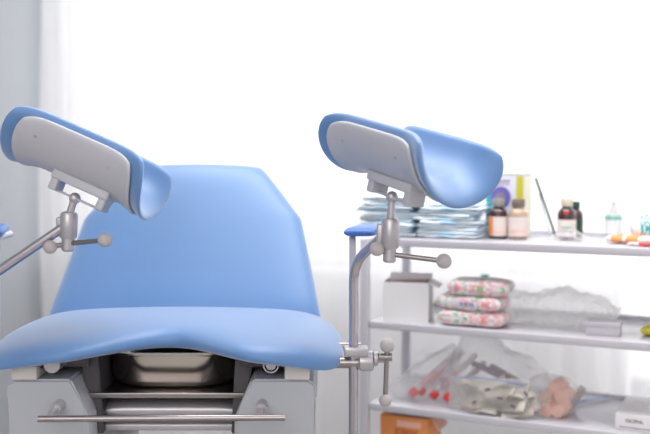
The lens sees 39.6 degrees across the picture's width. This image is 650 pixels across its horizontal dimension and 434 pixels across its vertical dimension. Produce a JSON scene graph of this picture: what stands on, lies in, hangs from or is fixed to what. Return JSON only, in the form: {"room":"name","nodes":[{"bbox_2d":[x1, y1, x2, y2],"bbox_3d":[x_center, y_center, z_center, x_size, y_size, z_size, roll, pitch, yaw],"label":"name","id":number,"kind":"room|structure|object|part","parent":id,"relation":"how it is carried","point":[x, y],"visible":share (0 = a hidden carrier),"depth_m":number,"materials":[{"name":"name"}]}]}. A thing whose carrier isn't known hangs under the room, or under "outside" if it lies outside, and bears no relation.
{"room":"gynecology exam room","nodes":[
{"label":"gynecology exam room","id":0,"kind":"room"},
{"bbox_2d":[0,0,41,433],"bbox_3d":[-2.073,-0.279,1.682,0.200,2.750,4.710,2,4,25],"label":"wall","id":1,"kind":"structure","parent":0,"point":[20,20],"depth_m":3.39,"materials":[{"name":"paint"}]},
{"bbox_3d":[-0.196,1.194,0.866,5.965,0.100,6.130,0,3,0],"label":"floor","id":2,"kind":"structure","parent":0,"visible":0},
{"bbox_2d":[0,106,503,433],"bbox_3d":[-0.177,0.452,1.712,0.989,1.289,0.694,1,3,10],"label":"chair","id":3,"kind":"object","parent":2,"relation":"on","point":[210,258],"visible":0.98,"depth_m":1.54,"materials":[{"name":"blue leather"}]},
{"bbox_3d":[-0.457,0.050,1.501,0.023,0.023,0.023,0,3,0],"label":"lever knob","id":4,"kind":"part","parent":3,"relation":"part of","materials":[{"name":"beige plastic"}]},
{"bbox_2d":[44,362,65,372],"bbox_3d":[-0.454,0.243,1.561,0.027,0.027,0.120,0,3,0],"label":"socket","id":5,"kind":"object","parent":3,"relation":"attached to","point":[58,367],"depth_m":1.50,"materials":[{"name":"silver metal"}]},
{"bbox_3d":[-0.408,0.043,1.498,0.102,0.022,0.023,1,3,12],"label":"clamp lever","id":6,"kind":"part","parent":3,"relation":"part of","materials":[{"name":"silver metal"}]},
{"bbox_3d":[-0.402,0.297,1.706,0.040,0.138,0.305,0,3,0],"label":"plate","id":7,"kind":"part","parent":3,"relation":"part of","materials":[{"name":"grey"}]},
{"bbox_3d":[-0.361,0.038,1.480,0.024,0.024,0.024,0,3,0],"label":"lever knob","id":8,"kind":"part","parent":3,"relation":"part of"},
{"bbox_3d":[-0.261,0.321,1.440,0.394,0.013,0.010,0,3,0],"label":"rod","id":9,"kind":"part","parent":3,"relation":"part of","materials":[{"name":"silver metal"}]},
{"bbox_2d":[88,380,244,397],"bbox_3d":[-0.272,0.298,1.696,0.276,0.010,0.296,0,3,0],"label":"shelf","id":10,"kind":"object","parent":3,"relation":"attached to","point":[107,388],"depth_m":1.55,"materials":[{"name":"silver metal"}]},
{"bbox_3d":[-0.272,0.212,1.610,0.608,0.066,0.318,0,3,0],"label":"seat","id":11,"kind":"part","parent":3,"relation":"part of","materials":[{"name":"blue leather"}]},
{"bbox_2d":[111,348,234,386],"bbox_3d":[-0.272,0.265,1.689,0.269,0.066,0.230,0,3,0],"label":"basin","id":12,"kind":"object","parent":3,"relation":"on","point":[153,367],"visible":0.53,"depth_m":1.59,"materials":[{"name":"grey metal"}]},
{"bbox_3d":[-0.272,0.306,1.704,0.420,0.160,0.330,0,3,0],"label":"seat frame","id":13,"kind":"part","parent":3,"relation":"part of","materials":[{"name":"grey metal"}]},
{"bbox_3d":[-0.274,0.053,1.842,0.536,0.322,0.235,0,3,0],"label":"backrest","id":14,"kind":"part","parent":3,"relation":"part of","materials":[{"name":"blue leather"}]},
{"bbox_3d":[-0.142,0.297,1.706,0.040,0.138,0.305,0,3,0],"label":"plate","id":15,"kind":"part","parent":3,"relation":"part of","materials":[{"name":"grey"}]},
{"bbox_2d":[263,364,278,372],"bbox_3d":[-0.090,0.243,1.561,0.027,0.027,0.120,0,3,0],"label":"socket","id":16,"kind":"object","parent":3,"relation":"attached to","point":[266,368],"depth_m":1.50,"materials":[{"name":"silver metal"}]},
{"bbox_3d":[-0.001,0.236,1.544,0.138,0.033,0.077,0,3,0],"label":"rail","id":17,"kind":"part","parent":3,"relation":"part of","materials":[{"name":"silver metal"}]},
{"bbox_3d":[0.082,0.050,1.417,0.023,0.023,0.023,0,3,0],"label":"lever knob","id":18,"kind":"part","parent":3,"relation":"part of","materials":[{"name":"beige plastic"}]},
{"bbox_3d":[0.101,0.263,1.513,0.022,0.080,0.015,0,3,0],"label":"rail clamp lever","id":19,"kind":"part","parent":3,"relation":"part of","materials":[{"name":"silver metal"}]},
{"bbox_3d":[0.101,0.307,1.512,0.022,0.022,0.022,0,3,0],"label":"rail clamp knob","id":20,"kind":"part","parent":3,"relation":"part of","materials":[{"name":"white plastic"}]},
{"bbox_3d":[0.104,0.215,1.511,0.025,0.025,0.025,0,3,0],"label":"rail clamp knob","id":21,"kind":"part","parent":3,"relation":"part of","materials":[{"name":"beige plastic"}]},
{"bbox_3d":[0.133,0.059,1.410,0.108,0.024,0.018,1,3,14],"label":"clamp lever","id":22,"kind":"part","parent":3,"relation":"part of","materials":[{"name":"silver metal"}]},
{"bbox_3d":[0.184,0.068,1.393,0.024,0.024,0.024,0,3,0],"label":"lever knob","id":23,"kind":"part","parent":3,"relation":"part of","materials":[{"name":"beige plastic"}]},
{"bbox_2d":[360,230,649,433],"bbox_3d":[0.602,0.559,2.108,1.006,1.031,0.300,2,4,25],"label":"shelving rack","id":24,"kind":"object","parent":2,"relation":"on","point":[597,416],"visible":0.52,"depth_m":2.10,"materials":[{"name":"white metal"}]},
{"bbox_3d":[0.097,0.560,2.192,0.022,1.019,0.016,2,4,26],"label":"post","id":25,"kind":"part","parent":24,"relation":"part of","materials":[{"name":"white metal"}]},
{"bbox_3d":[0.219,0.546,2.448,0.022,1.019,0.016,2,4,26],"label":"post","id":26,"kind":"part","parent":24,"relation":"part of","materials":[{"name":"white metal"}]},
{"bbox_2d":[399,232,419,236],"bbox_3d":[0.168,0.040,2.235,0.151,0.010,0.111,1,3,23],"label":"folded nonwoven","id":27,"kind":"object","parent":24,"relation":"on","point":[412,234],"visible":0.23,"depth_m":2.17,"materials":[{"name":"fabric"}]},
{"bbox_2d":[399,228,421,232],"bbox_3d":[0.163,0.031,2.245,0.151,0.010,0.112,2,4,27],"label":"folded nonwoven","id":28,"kind":"object","parent":27,"relation":"on","point":[415,229],"visible":0.17,"depth_m":2.18,"materials":[{"name":"blue fabric"}]},
{"bbox_2d":[400,226,422,229],"bbox_3d":[0.163,0.023,2.244,0.151,0.011,0.112,2,4,32],"label":"folded nonwoven","id":29,"kind":"object","parent":28,"relation":"on","point":[401,227],"visible":0.18,"depth_m":2.18,"materials":[{"name":"fabric"}]},
{"bbox_2d":[358,221,419,226],"bbox_3d":[0.171,0.015,2.231,0.152,0.011,0.111,2,4,31],"label":"folded nonwoven","id":30,"kind":"object","parent":29,"relation":"on","point":[362,222],"visible":0.43,"depth_m":2.19,"materials":[{"name":"fabric"}]},
{"bbox_2d":[358,218,420,222],"bbox_3d":[0.172,0.006,2.245,0.151,0.010,0.111,2,4,31],"label":"folded nonwoven","id":31,"kind":"object","parent":30,"relation":"on","point":[360,219],"visible":0.44,"depth_m":2.20,"materials":[{"name":"fabric"}]},
{"bbox_2d":[358,215,417,219],"bbox_3d":[0.167,-0.002,2.243,0.151,0.010,0.112,1,3,19],"label":"folded nonwoven","id":32,"kind":"object","parent":31,"relation":"on","point":[360,216],"visible":0.48,"depth_m":2.20,"materials":[{"name":"blue fabric"}]},
{"bbox_2d":[361,211,418,215],"bbox_3d":[0.175,-0.010,2.235,0.151,0.011,0.112,1,3,19],"label":"folded nonwoven","id":33,"kind":"object","parent":32,"relation":"on","point":[378,213],"visible":0.59,"depth_m":2.19,"materials":[{"name":"blue fabric"}]},
{"bbox_2d":[354,208,419,212],"bbox_3d":[0.163,-0.019,2.249,0.152,0.011,0.111,2,4,28],"label":"folded nonwoven","id":34,"kind":"object","parent":33,"relation":"on","point":[358,209],"visible":0.52,"depth_m":2.20,"materials":[{"name":"white fabric"}]},
{"bbox_2d":[355,205,419,208],"bbox_3d":[0.164,-0.026,2.233,0.151,0.010,0.111,2,4,28],"label":"folded nonwoven","id":35,"kind":"object","parent":34,"relation":"on","point":[358,206],"visible":0.52,"depth_m":2.19,"materials":[{"name":"white fabric"}]},
{"bbox_2d":[362,202,424,205],"bbox_3d":[0.180,-0.034,2.226,0.151,0.010,0.111,1,3,24],"label":"folded nonwoven","id":36,"kind":"object","parent":35,"relation":"on","point":[365,203],"visible":0.38,"depth_m":2.19,"materials":[{"name":"white fabric"}]},
{"bbox_2d":[361,198,430,201],"bbox_3d":[0.176,-0.042,2.232,0.151,0.011,0.112,1,3,25],"label":"folded nonwoven","id":37,"kind":"object","parent":36,"relation":"on","point":[366,199],"visible":0.41,"depth_m":2.20,"materials":[{"name":"white fabric"}]},
{"bbox_2d":[354,194,403,198],"bbox_3d":[0.162,-0.051,2.232,0.152,0.011,0.111,2,4,30],"label":"folded nonwoven","id":38,"kind":"object","parent":37,"relation":"on","point":[372,196],"visible":0.48,"depth_m":2.20,"materials":[{"name":"white fabric"}]},
{"bbox_2d":[383,272,441,322],"bbox_3d":[0.214,0.193,2.180,0.133,0.108,0.094,1,3,14],"label":"carton","id":39,"kind":"object","parent":24,"relation":"on","point":[407,296],"visible":1,"depth_m":2.14,"materials":[{"name":"white cardboard"}]},
{"bbox_2d":[380,412,447,433],"bbox_3d":[0.222,0.560,2.218,0.146,0.164,0.101,2,4,25],"label":"box","id":40,"kind":"object","parent":24,"relation":"on","point":[390,423],"visible":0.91,"depth_m":2.18,"materials":[{"name":"orange cardboard"}]},
{"bbox_3d":[0.222,0.478,2.213,0.092,0.001,0.080,2,4,25],"label":"panel","id":41,"kind":"part","parent":40,"relation":"part of","materials":[{"name":"orange cardboard"}]},
{"bbox_2d":[417,233,488,238],"bbox_3d":[0.309,0.043,2.173,0.151,0.010,0.111,2,4,28],"label":"folded nonwoven","id":42,"kind":"object","parent":24,"relation":"on","point":[420,234],"visible":0.62,"depth_m":2.13,"materials":[{"name":"fabric"}]},
{"bbox_2d":[416,230,487,234],"bbox_3d":[0.307,0.035,2.175,0.151,0.010,0.111,2,4,28],"label":"folded nonwoven","id":43,"kind":"object","parent":42,"relation":"on","point":[418,231],"visible":0.71,"depth_m":2.13,"materials":[{"name":"fabric"}]},
{"bbox_2d":[418,226,487,231],"bbox_3d":[0.313,0.026,2.177,0.151,0.011,0.112,2,4,29],"label":"folded nonwoven","id":44,"kind":"object","parent":43,"relation":"on","point":[423,227],"visible":0.73,"depth_m":2.13,"materials":[{"name":"fabric"}]},
{"bbox_2d":[418,223,486,227],"bbox_3d":[0.307,0.018,2.175,0.152,0.011,0.111,1,3,20],"label":"folded nonwoven","id":45,"kind":"object","parent":44,"relation":"on","point":[419,224],"visible":0.66,"depth_m":2.13,"materials":[{"name":"blue fabric"}]},
{"bbox_2d":[419,219,487,224],"bbox_3d":[0.310,0.010,2.168,0.151,0.010,0.111,1,3,19],"label":"folded nonwoven","id":46,"kind":"object","parent":45,"relation":"on","point":[479,221],"visible":0.71,"depth_m":2.12,"materials":[{"name":"fabric"}]},
{"bbox_2d":[413,216,481,220],"bbox_3d":[0.296,0.002,2.177,0.151,0.010,0.111,1,3,22],"label":"folded nonwoven","id":47,"kind":"object","parent":46,"relation":"on","point":[418,217],"visible":0.74,"depth_m":2.13,"materials":[{"name":"white fabric"}]},
{"bbox_2d":[416,212,484,216],"bbox_3d":[0.298,-0.006,2.178,0.151,0.011,0.112,2,4,32],"label":"folded nonwoven","id":48,"kind":"object","parent":47,"relation":"on","point":[427,214],"visible":0.76,"depth_m":2.13,"materials":[{"name":"white fabric"}]},
{"bbox_2d":[418,209,488,213],"bbox_3d":[0.310,-0.015,2.177,0.152,0.011,0.111,1,3,25],"label":"folded nonwoven","id":49,"kind":"object","parent":48,"relation":"on","point":[420,210],"visible":0.65,"depth_m":2.13,"materials":[{"name":"blue fabric"}]},
{"bbox_2d":[420,206,490,210],"bbox_3d":[0.313,-0.022,2.166,0.151,0.010,0.111,1,3,23],"label":"folded nonwoven","id":50,"kind":"object","parent":49,"relation":"on","point":[480,208],"visible":0.72,"depth_m":2.12,"materials":[{"name":"white fabric"}]},
{"bbox_2d":[424,202,487,206],"bbox_3d":[0.308,-0.031,2.173,0.151,0.010,0.111,2,4,26],"label":"folded nonwoven","id":51,"kind":"object","parent":50,"relation":"on","point":[425,203],"visible":0.5,"depth_m":2.14,"materials":[{"name":"white fabric"}]},
{"bbox_2d":[438,308,510,326],"bbox_3d":[0.351,0.232,2.110,0.160,0.039,0.097,1,3,24],"label":"pack","id":52,"kind":"object","parent":24,"relation":"on","point":[500,318],"visible":0.8,"depth_m":2.07,"materials":[{"name":"pink"}]},
{"bbox_2d":[436,292,510,311],"bbox_3d":[0.346,0.197,2.110,0.160,0.038,0.098,2,4,28],"label":"pack","id":53,"kind":"object","parent":52,"relation":"on","point":[448,300],"visible":0.91,"depth_m":2.07,"materials":[{"name":"pink"}]},
{"bbox_3d":[0.325,0.200,2.068,0.050,0.014,0.002,2,4,28],"label":"label panel","id":54,"kind":"part","parent":53,"relation":"part of","materials":[{"name":"white plastic"}]},
{"bbox_2d":[447,276,514,296],"bbox_3d":[0.363,0.162,2.101,0.144,0.040,0.096,1,3,23],"label":"pack","id":55,"kind":"object","parent":53,"relation":"on","point":[476,285],"visible":1,"depth_m":2.06,"materials":[{"name":"pink"}]},
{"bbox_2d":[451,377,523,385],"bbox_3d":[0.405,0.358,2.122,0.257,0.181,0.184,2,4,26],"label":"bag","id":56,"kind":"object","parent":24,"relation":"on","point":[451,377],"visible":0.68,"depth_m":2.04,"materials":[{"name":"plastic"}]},
{"bbox_2d":[443,360,486,402],"bbox_3d":[0.332,0.390,2.144,0.115,0.096,0.021,-1,3,-19],"label":"tube","id":57,"kind":"object","parent":56,"relation":"in","point":[448,396],"visible":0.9,"depth_m":2.13,"materials":[{"name":"grey"}]},
{"bbox_2d":[461,378,479,387],"bbox_3d":[0.338,0.383,2.076,0.052,0.022,0.015,-1,3,-15],"label":"gauze swab","id":58,"kind":"object","parent":56,"relation":"in","point":[469,382],"visible":1,"depth_m":2.07,"materials":[{"name":"white fabric"}]},
{"bbox_2d":[460,394,482,409],"bbox_3d":[0.341,0.424,2.072,0.061,0.045,0.012,1,3,12],"label":"gauze swab","id":59,"kind":"object","parent":56,"relation":"in","point":[464,405],"visible":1,"depth_m":2.07,"materials":[{"name":"white fabric"}]},
{"bbox_2d":[466,375,481,389],"bbox_3d":[0.364,0.397,2.089,0.078,0.060,0.015,1,3,18],"label":"gauze swab","id":60,"kind":"object","parent":56,"relation":"in","point":[467,386],"visible":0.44,"depth_m":2.09,"materials":[{"name":"white fabric"}]},
{"bbox_2d":[470,388,478,395],"bbox_3d":[0.360,0.407,2.087,0.050,0.045,0.015,1,3,20],"label":"gauze swab","id":61,"kind":"object","parent":56,"relation":"in","point":[473,392],"visible":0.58,"depth_m":2.09,"materials":[{"name":"white fabric"}]},
{"bbox_2d":[466,398,487,410],"bbox_3d":[0.347,0.428,2.070,0.054,0.037,0.016,0,3,7],"label":"gauze swab","id":62,"kind":"object","parent":56,"relation":"in","point":[478,405],"visible":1,"depth_m":2.07,"materials":[{"name":"white fabric"}]},
{"bbox_2d":[467,404,498,414],"bbox_3d":[0.360,0.438,2.069,0.072,0.022,0.025,1,3,21],"label":"gauze swab","id":63,"kind":"object","parent":56,"relation":"in","point":[490,408],"visible":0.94,"depth_m":2.06,"materials":[{"name":"white fabric"}]},
{"bbox_2d":[478,393,491,401],"bbox_3d":[0.379,0.412,2.070,0.055,0.020,0.025,-1,3,-14],"label":"gauze swab","id":64,"kind":"object","parent":56,"relation":"in","point":[482,397],"visible":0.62,"depth_m":2.06,"materials":[{"name":"white fabric"}]},
{"bbox_2d":[471,361,499,376],"bbox_3d":[0.382,0.360,2.136,0.073,0.035,0.012,2,4,26],"label":"packet","id":65,"kind":"object","parent":56,"relation":"in","point":[482,367],"visible":0.75,"depth_m":2.13,"materials":[{"name":"grey plastic"}]},
{"bbox_2d":[477,401,500,412],"bbox_3d":[0.378,0.425,2.073,0.076,0.050,0.020,0,3,3],"label":"gauze swab","id":66,"kind":"object","parent":56,"relation":"in","point":[493,403],"visible":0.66,"depth_m":2.07,"materials":[{"name":"white fabric"}]},
{"bbox_2d":[476,381,504,398],"bbox_3d":[0.380,0.396,2.063,0.064,0.034,0.021,2,4,28],"label":"gauze swab","id":67,"kind":"object","parent":56,"relation":"in","point":[494,393],"visible":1,"depth_m":2.06,"materials":[{"name":"white fabric"}]},
{"bbox_2d":[483,373,504,390],"bbox_3d":[0.382,0.379,2.070,0.070,0.043,0.032,1,3,22],"label":"gauze swab","id":68,"kind":"object","parent":56,"relation":"in","point":[493,384],"visible":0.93,"depth_m":2.06,"materials":[{"name":"white fabric"}]},
{"bbox_2d":[485,393,510,404],"bbox_3d":[0.399,0.413,2.064,0.072,0.038,0.023,0,3,-1],"label":"gauze swab","id":69,"kind":"object","parent":56,"relation":"in","point":[487,396],"visible":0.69,"depth_m":2.06,"materials":[{"name":"white fabric"}]},
{"bbox_2d":[489,363,518,380],"bbox_3d":[0.420,0.366,2.118,0.071,0.040,0.012,2,4,26],"label":"packet","id":70,"kind":"object","parent":56,"relation":"in","point":[493,367],"visible":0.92,"depth_m":2.12,"materials":[{"name":"grey plastic"}]},
{"bbox_2d":[499,377,513,387],"bbox_3d":[0.413,0.383,2.086,0.016,0.033,0.059,-3,4,-43],"label":"gauze swab","id":71,"kind":"object","parent":56,"relation":"in","point":[511,379],"visible":0.44,"depth_m":2.07,"materials":[{"name":"white fabric"}]},
{"bbox_2d":[501,386,515,400],"bbox_3d":[0.413,0.398,2.038,0.022,0.039,0.047,-2,4,-29],"label":"gauze swab","id":72,"kind":"object","parent":56,"relation":"in","point":[511,389],"visible":0.92,"depth_m":2.03,"materials":[{"name":"white fabric"}]},
{"bbox_2d":[501,399,526,412],"bbox_3d":[0.427,0.424,2.035,0.023,0.036,0.065,-3,4,-41],"label":"gauze swab","id":73,"kind":"object","parent":56,"relation":"in","point":[520,405],"visible":0.96,"depth_m":2.03,"materials":[{"name":"white fabric"}]},
{"bbox_2d":[504,390,524,399],"bbox_3d":[0.426,0.399,2.031,0.048,0.018,0.018,1,3,23],"label":"gauze swab","id":74,"kind":"object","parent":56,"relation":"in","point":[517,394],"visible":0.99,"depth_m":2.02,"materials":[{"name":"white fabric"}]},
{"bbox_2d":[502,370,527,386],"bbox_3d":[0.445,0.382,2.107,0.069,0.044,0.012,2,4,26],"label":"packet","id":75,"kind":"object","parent":56,"relation":"in","point":[504,371],"visible":0.51,"depth_m":2.10,"materials":[{"name":"grey plastic"}]},
{"bbox_2d":[501,408,530,417],"bbox_3d":[0.432,0.442,2.040,0.068,0.027,0.020,1,3,19],"label":"gauze swab","id":76,"kind":"object","parent":56,"relation":"in","point":[526,412],"visible":0.89,"depth_m":2.04,"materials":[{"name":"white fabric"}]},
{"bbox_2d":[518,409,533,417],"bbox_3d":[0.454,0.439,2.037,0.042,0.032,0.020,3,4,39],"label":"gauze swab","id":77,"kind":"object","parent":56,"relation":"in","point":[530,410],"visible":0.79,"depth_m":2.02,"materials":[{"name":"white fabric"}]},
{"bbox_2d":[516,385,535,400],"bbox_3d":[0.451,0.401,2.039,0.050,0.037,0.026,0,3,1],"label":"gauze swab","id":78,"kind":"object","parent":56,"relation":"in","point":[529,390],"visible":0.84,"depth_m":2.04,"materials":[{"name":"white fabric"}]},
{"bbox_2d":[525,396,540,410],"bbox_3d":[0.457,0.429,2.039,0.064,0.053,0.014,2,4,35],"label":"gauze swab","id":79,"kind":"object","parent":56,"relation":"in","point":[532,403],"visible":0.6,"depth_m":2.03,"materials":[{"name":"white fabric"}]},
{"bbox_2d":[488,199,507,238],"bbox_3d":[0.409,0.004,2.131,0.045,0.094,0.046,2,4,25],"label":"medicine bottle","id":80,"kind":"object","parent":24,"relation":"on","point":[498,216],"visible":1,"depth_m":2.11,"materials":[{"name":"orange glass"}]},
{"bbox_2d":[488,216,492,234],"bbox_3d":[0.389,0.020,2.124,0.003,0.043,0.020,-1,3,-21],"label":"print","id":81,"kind":"object","parent":80,"relation":"attached to","point":[490,218],"depth_m":2.12},
{"bbox_2d":[485,174,531,236],"bbox_3d":[0.446,-0.029,2.194,0.098,0.152,0.057,2,4,31],"label":"carton","id":82,"kind":"object","parent":24,"relation":"on","point":[510,186],"visible":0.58,"depth_m":2.17,"materials":[{"name":"multicoloured"}]},
{"bbox_3d":[0.487,-0.026,2.170,0.001,0.144,0.050,2,4,31],"label":"panel","id":83,"kind":"part","parent":82,"relation":"part of","materials":[{"name":"beige cardboard"}]},
{"bbox_3d":[0.602,0.454,2.102,0.956,0.028,0.300,2,4,25],"label":"shelf","id":84,"kind":"part","parent":24,"relation":"part of","materials":[{"name":"white metal"}]},
{"bbox_3d":[0.602,0.257,2.091,0.956,0.028,0.300,2,4,25],"label":"shelf","id":85,"kind":"part","parent":24,"relation":"part of","materials":[{"name":"white metal"}]},
{"bbox_3d":[0.602,0.058,2.080,0.956,0.028,0.300,2,4,25],"label":"shelf","id":86,"kind":"part","parent":24,"relation":"part of","materials":[{"name":"white metal"}]},
{"bbox_2d":[508,199,527,239],"bbox_3d":[0.451,0.005,2.110,0.046,0.094,0.046,2,4,25],"label":"medicine bottle","id":87,"kind":"object","parent":24,"relation":"on","point":[518,216],"visible":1,"depth_m":2.09,"materials":[{"name":"beige glass"}]},
{"bbox_2d":[508,229,526,231],"bbox_3d":[0.445,0.032,2.098,0.044,0.005,0.015,2,4,25],"label":"print","id":88,"kind":"object","parent":87,"relation":"on","point":[509,230],"depth_m":2.09,"materials":[{"name":"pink paper"}]},
{"bbox_2d":[538,193,550,236],"bbox_3d":[0.528,-0.005,2.169,0.032,0.105,0.004,0,3,8],"label":"rod","id":89,"kind":"object","parent":24,"relation":"on","point":[538,193],"visible":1,"depth_m":2.17,"materials":[{"name":"white"}]},
{"bbox_2d":[535,178,556,236],"bbox_3d":[0.528,-0.023,2.157,0.055,0.143,0.007,0,3,5],"label":"rod","id":90,"kind":"object","parent":24,"relation":"on","point":[536,179],"visible":1,"depth_m":2.15,"materials":[{"name":"green"}]},
{"bbox_2d":[557,198,575,239],"bbox_3d":[0.566,0.004,2.116,0.044,0.096,0.044,2,4,26],"label":"medicine bottle","id":91,"kind":"object","parent":24,"relation":"on","point":[566,216],"visible":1,"depth_m":2.10,"materials":[{"name":"orange glass"}]},
{"bbox_2d":[571,201,582,237],"bbox_3d":[0.602,0.006,2.172,0.038,0.086,0.038,2,4,25],"label":"medicine bottle","id":92,"kind":"object","parent":24,"relation":"on","point":[576,204],"visible":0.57,"depth_m":2.16,"materials":[{"name":"green glass"}]},
{"bbox_3d":[0.602,0.014,2.172,0.037,0.069,0.037,2,4,25],"label":"glass","id":93,"kind":"part","parent":92,"relation":"part of","materials":[{"name":"green glass"}]},
{"bbox_2d":[570,385,585,408],"bbox_3d":[0.585,0.419,2.097,0.041,0.058,0.012,2,4,26],"label":"tube","id":94,"kind":"object","parent":24,"relation":"on","point":[581,389],"visible":0.69,"depth_m":2.09,"materials":[{"name":"grey plastic"}]},
{"bbox_2d":[578,395,608,402],"bbox_3d":[0.607,0.441,2.190,0.169,0.008,0.092,-2,4,-33],"label":"bag","id":95,"kind":"object","parent":24,"relation":"on","point":[607,395],"visible":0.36,"depth_m":2.17,"materials":[{"name":"blue"}]},
{"bbox_2d":[585,318,622,336],"bbox_3d":[0.614,0.243,1.990,0.076,0.030,0.053,1,3,23],"label":"box","id":96,"kind":"object","parent":24,"relation":"on","point":[593,326],"visible":1,"depth_m":1.97,"materials":[{"name":"white cardboard"}]},
{"bbox_3d":[0.614,0.233,1.990,0.076,0.010,0.053,1,3,23],"label":"lid","id":97,"kind":"part","parent":96,"relation":"part of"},
{"bbox_2d":[604,198,622,237],"bbox_3d":[0.686,0.002,2.148,0.041,0.096,0.041,2,4,25],"label":"dropper bottle","id":98,"kind":"object","parent":24,"relation":"on","point":[613,218],"visible":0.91,"depth_m":2.13,"materials":[{"name":"white plastic"}]},
{"bbox_2d":[605,234,649,243],"bbox_3d":[0.674,0.049,1.990,0.102,0.020,0.062,3,4,40],"label":"paper packet","id":99,"kind":"object","parent":24,"relation":"on","point":[624,239],"visible":0.88,"depth_m":1.97,"materials":[{"name":"paper"}]},
{"bbox_2d":[615,396,649,432],"bbox_3d":[0.704,0.438,2.007,0.088,0.035,0.166,2,4,27],"label":"box","id":100,"kind":"object","parent":24,"relation":"on","point":[633,414],"visible":1,"depth_m":1.95,"materials":[{"name":"grey cardboard"}]},
{"bbox_2d":[627,242,649,246],"bbox_3d":[0.678,0.058,1.921,0.071,0.009,0.021,2,4,31],"label":"packet","id":101,"kind":"object","parent":24,"relation":"on","point":[630,243],"visible":1,"depth_m":1.92,"materials":[{"name":"red"}]},
{"bbox_2d":[629,214,649,235],"bbox_3d":[0.742,0.025,2.022,0.112,0.063,0.062,1,3,14],"label":"packet","id":102,"kind":"object","parent":24,"relation":"on","point":[640,225],"visible":0.77,"depth_m":2.00,"materials":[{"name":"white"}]},
{"bbox_2d":[641,324,649,335],"bbox_3d":[0.718,0.247,1.968,0.051,0.024,0.052,2,4,25],"label":"packet","id":103,"kind":"object","parent":24,"relation":"on","point":[645,330],"visible":1,"depth_m":1.96,"materials":[{"name":"yellow plastic"}]},
{"bbox_3d":[0.243,0.376,2.212,0.167,0.134,0.161,2,4,25],"label":"plastic bag","id":104,"kind":"object","parent":24,"relation":"on","visible":0},
{"bbox_2d":[408,350,457,397],"bbox_3d":[0.263,0.381,2.194,0.130,0.108,0.021,-1,3,-19],"label":"tube","id":105,"kind":"object","parent":104,"relation":"in","point":[413,391],"visible":1,"depth_m":2.19,"materials":[{"name":"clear plastic"}]},
{"bbox_2d":[419,349,464,395],"bbox_3d":[0.283,0.380,2.206,0.130,0.108,0.021,-1,3,-19],"label":"tube","id":106,"kind":"object","parent":104,"relation":"in","point":[461,352],"visible":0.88,"depth_m":2.20,"materials":[{"name":"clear plastic"}]},
{"bbox_2d":[429,353,477,399],"bbox_3d":[0.309,0.383,2.171,0.129,0.107,0.021,-1,3,-19],"label":"tube","id":107,"kind":"object","parent":104,"relation":"in","point":[434,394],"visible":1,"depth_m":2.16,"materials":[{"name":"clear plastic"}]},
{"bbox_3d":[0.516,0.404,2.056,0.111,0.096,0.110,2,4,26],"label":"plastic bag","id":108,"kind":"object","parent":24,"relation":"on","visible":0},
{"bbox_2d":[538,388,553,403],"bbox_3d":[0.520,0.413,2.095,0.031,0.033,0.054,3,4,40],"label":"paper roll","id":109,"kind":"object","parent":108,"relation":"in","point":[546,395],"visible":0.63,"depth_m":2.08,"materials":[{"name":"pink paper"}]},
{"bbox_2d":[539,399,556,416],"bbox_3d":[0.516,0.439,2.071,0.031,0.033,0.054,3,4,39],"label":"paper roll","id":110,"kind":"object","parent":108,"relation":"in","point":[546,411],"visible":0.63,"depth_m":2.05,"materials":[{"name":"pink paper"}]},
{"bbox_2d":[547,376,568,393],"bbox_3d":[0.542,0.391,2.100,0.031,0.033,0.054,3,4,40],"label":"paper roll","id":111,"kind":"object","parent":108,"relation":"in","point":[561,382],"visible":0.96,"depth_m":2.08,"materials":[{"name":"pink paper"}]},
{"bbox_2d":[551,401,572,417],"bbox_3d":[0.539,0.436,2.054,0.031,0.033,0.054,3,4,40],"label":"paper roll","id":112,"kind":"object","parent":108,"relation":"in","point":[559,409],"visible":0.96,"depth_m":2.04,"materials":[{"name":"pink paper"}]},
{"bbox_2d":[554,386,575,402],"bbox_3d":[0.553,0.410,2.079,0.031,0.033,0.054,3,4,40],"label":"paper roll","id":113,"kind":"object","parent":108,"relation":"in","point":[566,394],"visible":1,"depth_m":2.06,"materials":[{"name":"pink paper"}]},
{"bbox_3d":[0.615,-1.597,2.482,3.457,0.025,1.671,0,3,0],"label":"rail","id":114,"kind":"object","parent":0,"visible":0},
{"bbox_2d":[38,0,649,433],"bbox_3d":[0.599,-0.283,2.571,3.660,2.600,0.063,2,4,25],"label":"sheer curtain","id":115,"kind":"object","parent":114,"relation":"hanging from","point":[560,89],"visible":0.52,"depth_m":2.75,"materials":[{"name":"fabric"}]}
]}

